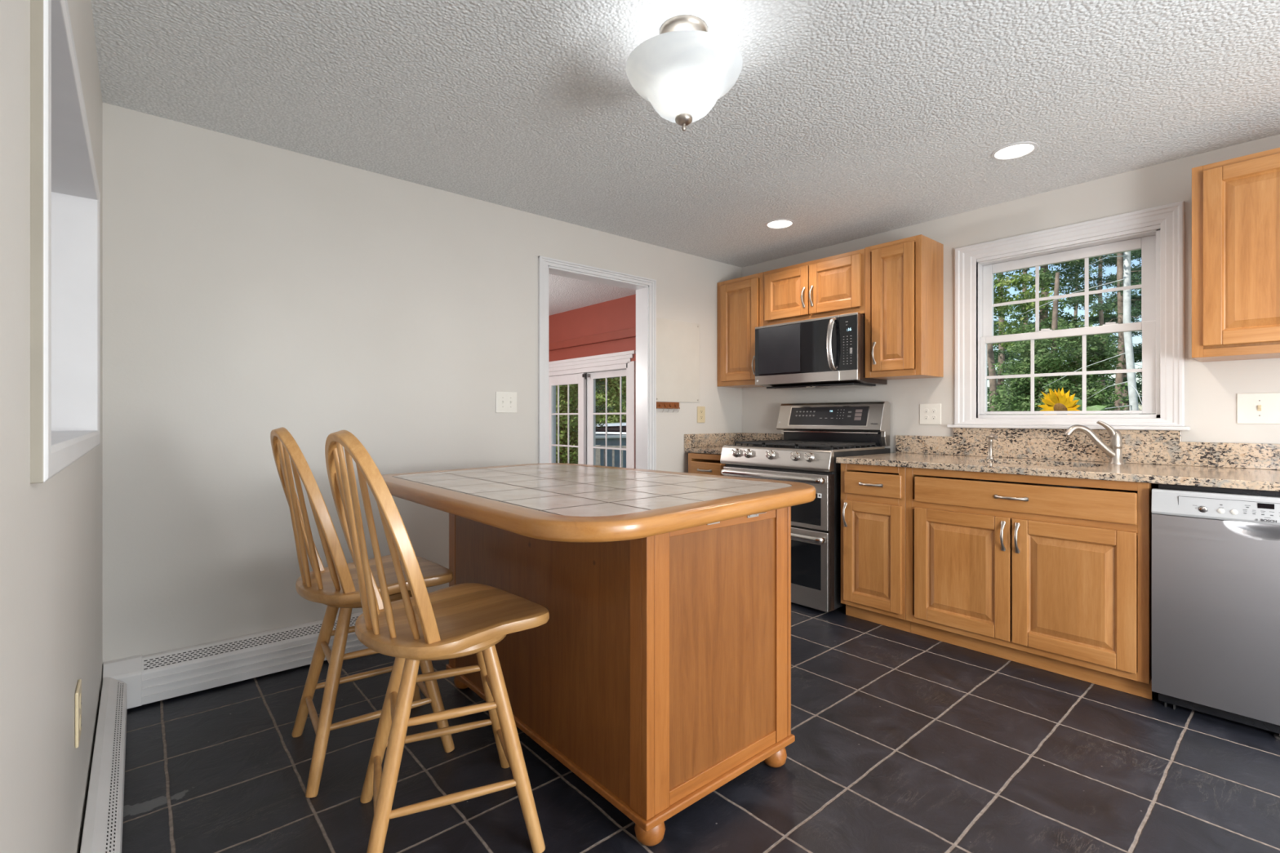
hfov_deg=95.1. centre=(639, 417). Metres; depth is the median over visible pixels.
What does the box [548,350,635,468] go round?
door
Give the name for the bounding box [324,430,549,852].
bar stool
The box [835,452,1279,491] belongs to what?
countertop
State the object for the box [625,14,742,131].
ceiling light
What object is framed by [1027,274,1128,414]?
conifer tree
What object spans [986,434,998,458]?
soap dispenser
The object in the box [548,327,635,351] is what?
trim
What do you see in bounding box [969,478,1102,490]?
sink
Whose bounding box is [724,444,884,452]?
cooktop
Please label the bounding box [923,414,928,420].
socket
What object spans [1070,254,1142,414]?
conifer tree
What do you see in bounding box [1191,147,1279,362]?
upper cabinet
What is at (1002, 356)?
conifer tree
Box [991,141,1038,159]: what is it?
recessed light
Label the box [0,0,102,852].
wall
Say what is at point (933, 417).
socket
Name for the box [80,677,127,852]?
baseboard heater
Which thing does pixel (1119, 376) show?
conifer tree
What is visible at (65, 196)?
window frame
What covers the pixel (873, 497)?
base cabinet
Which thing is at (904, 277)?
upper cabinet
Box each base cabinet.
[688,453,725,475]
[840,462,911,632]
[906,467,1158,699]
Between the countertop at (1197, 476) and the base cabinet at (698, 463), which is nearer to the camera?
the countertop at (1197, 476)
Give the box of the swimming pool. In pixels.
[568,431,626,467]
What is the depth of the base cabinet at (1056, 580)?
2.56 m
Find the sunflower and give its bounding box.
[1038,387,1106,414]
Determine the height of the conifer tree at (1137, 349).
10.007 m
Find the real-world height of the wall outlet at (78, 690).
0.120 m
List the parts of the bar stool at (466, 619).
leg, bow frame, leg, seat, leg, leg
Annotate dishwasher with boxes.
[1151,484,1279,739]
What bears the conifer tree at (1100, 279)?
on the ground
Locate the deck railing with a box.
[595,444,626,467]
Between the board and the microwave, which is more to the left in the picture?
the board
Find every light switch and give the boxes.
[496,391,516,413]
[1236,392,1279,423]
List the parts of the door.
panel, panel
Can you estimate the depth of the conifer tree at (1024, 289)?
37.02 m
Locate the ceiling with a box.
[90,0,1279,315]
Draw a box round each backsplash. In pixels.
[684,432,782,448]
[895,427,1279,470]
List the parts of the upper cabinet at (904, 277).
handle, raised panel, door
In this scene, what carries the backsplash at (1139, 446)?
attached to the wall at (1211, 388)
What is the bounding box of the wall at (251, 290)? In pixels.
[102,102,742,684]
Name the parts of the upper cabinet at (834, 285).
raised panel, door, handle, handle, raised panel, door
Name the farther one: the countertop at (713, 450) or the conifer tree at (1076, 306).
the conifer tree at (1076, 306)
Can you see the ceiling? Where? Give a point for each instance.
(843, 121)
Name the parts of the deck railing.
post, rail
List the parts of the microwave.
door glass, door, handle, panel glass, control panel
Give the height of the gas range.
1.204 m
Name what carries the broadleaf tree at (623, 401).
on the ground
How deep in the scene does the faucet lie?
2.84 m
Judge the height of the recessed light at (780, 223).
0.008 m
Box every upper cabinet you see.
[717,271,764,387]
[763,248,865,325]
[865,234,943,379]
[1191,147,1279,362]
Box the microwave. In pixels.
[755,312,887,390]
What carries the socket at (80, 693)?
attached to the wall outlet at (78, 690)
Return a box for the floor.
[121,602,1279,852]
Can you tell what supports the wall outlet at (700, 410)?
attached to the wall at (251, 290)
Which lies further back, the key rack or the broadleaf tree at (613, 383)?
the broadleaf tree at (613, 383)
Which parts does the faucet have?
spout, lever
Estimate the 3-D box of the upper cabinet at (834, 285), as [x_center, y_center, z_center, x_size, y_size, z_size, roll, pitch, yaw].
[1.225,-0.844,3.972,0.351,0.398,0.769,0,0,-41]
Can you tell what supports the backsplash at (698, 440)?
attached to the wall at (251, 290)
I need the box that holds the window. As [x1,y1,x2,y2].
[946,200,1190,430]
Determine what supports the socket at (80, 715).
attached to the wall outlet at (78, 690)
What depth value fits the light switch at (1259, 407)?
2.53 m
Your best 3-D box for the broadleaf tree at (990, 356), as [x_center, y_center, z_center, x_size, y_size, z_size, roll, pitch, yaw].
[7.389,-3.130,12.655,2.817,9.501,2.801,0,0,-41]
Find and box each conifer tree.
[555,378,614,463]
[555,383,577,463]
[986,268,1059,411]
[986,272,1039,411]
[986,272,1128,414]
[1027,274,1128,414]
[1044,254,1142,406]
[1064,249,1142,414]
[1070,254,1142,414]
[1088,249,1142,404]
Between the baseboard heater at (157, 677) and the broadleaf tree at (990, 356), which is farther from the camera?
the broadleaf tree at (990, 356)
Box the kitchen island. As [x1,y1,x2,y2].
[382,462,815,846]
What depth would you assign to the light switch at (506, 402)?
3.35 m
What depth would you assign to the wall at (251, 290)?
2.62 m
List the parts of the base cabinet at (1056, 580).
raised panel, door, handle, handle, handle, drawer, raised panel, door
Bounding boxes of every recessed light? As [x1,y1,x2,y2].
[764,218,794,228]
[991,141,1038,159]
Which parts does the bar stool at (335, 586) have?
bow frame, leg, leg, seat, leg, leg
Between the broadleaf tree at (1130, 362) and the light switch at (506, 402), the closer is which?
the light switch at (506, 402)
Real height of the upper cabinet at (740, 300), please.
0.801 m
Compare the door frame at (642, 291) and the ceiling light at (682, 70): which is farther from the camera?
the door frame at (642, 291)
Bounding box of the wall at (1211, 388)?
[548,133,1279,453]
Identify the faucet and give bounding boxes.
[1064,420,1124,463]
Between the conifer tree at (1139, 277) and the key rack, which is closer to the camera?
the key rack
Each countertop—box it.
[684,446,722,454]
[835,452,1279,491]
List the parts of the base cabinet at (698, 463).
handle, drawer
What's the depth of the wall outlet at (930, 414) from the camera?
3.59 m
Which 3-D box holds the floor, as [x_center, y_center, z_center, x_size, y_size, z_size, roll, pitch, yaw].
[-1.276,1.145,2.134,6.843,0.050,8.900,0,0,-41]
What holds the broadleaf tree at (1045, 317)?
on the ground
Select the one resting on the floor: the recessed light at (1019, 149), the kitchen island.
the kitchen island
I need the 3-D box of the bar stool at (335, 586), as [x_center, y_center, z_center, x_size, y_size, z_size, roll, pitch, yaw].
[-0.946,0.577,2.002,0.535,1.095,0.474,0,0,-41]
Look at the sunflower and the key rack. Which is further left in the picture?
the key rack
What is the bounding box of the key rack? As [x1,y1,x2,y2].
[656,401,679,412]
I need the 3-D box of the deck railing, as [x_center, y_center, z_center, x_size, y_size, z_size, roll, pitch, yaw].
[-0.022,1.010,8.600,1.280,1.220,0.080,0,0,0]
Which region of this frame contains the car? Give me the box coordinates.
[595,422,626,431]
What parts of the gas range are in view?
knob, knob, knob, handle, oven door, control panel, knob, handle, knob, oven door, burner, display glass, vent trim, trim, recess panel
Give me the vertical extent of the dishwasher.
0.864 m
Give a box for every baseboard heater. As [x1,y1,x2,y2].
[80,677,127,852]
[102,611,368,709]
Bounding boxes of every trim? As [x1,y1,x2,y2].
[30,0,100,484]
[537,255,656,470]
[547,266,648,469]
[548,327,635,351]
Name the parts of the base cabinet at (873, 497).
handle, handle, raised panel, door, drawer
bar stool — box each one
[270,426,454,797]
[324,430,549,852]
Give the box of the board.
[656,317,699,402]
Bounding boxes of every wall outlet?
[75,679,81,748]
[697,406,705,422]
[920,404,941,424]
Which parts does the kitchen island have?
panel, moulding, frame, panel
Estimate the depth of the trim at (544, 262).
3.61 m
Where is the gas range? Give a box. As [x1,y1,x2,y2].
[720,401,890,612]
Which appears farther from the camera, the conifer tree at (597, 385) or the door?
the conifer tree at (597, 385)
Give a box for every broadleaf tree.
[595,376,626,423]
[604,382,626,419]
[986,271,1062,411]
[993,257,1117,414]
[1019,251,1142,410]
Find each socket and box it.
[80,693,81,708]
[80,715,81,730]
[923,408,928,413]
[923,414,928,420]
[930,408,936,413]
[930,414,936,420]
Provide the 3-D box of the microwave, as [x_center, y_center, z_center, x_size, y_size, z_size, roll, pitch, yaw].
[1.185,-0.419,3.930,0.460,0.438,0.774,0,0,-41]

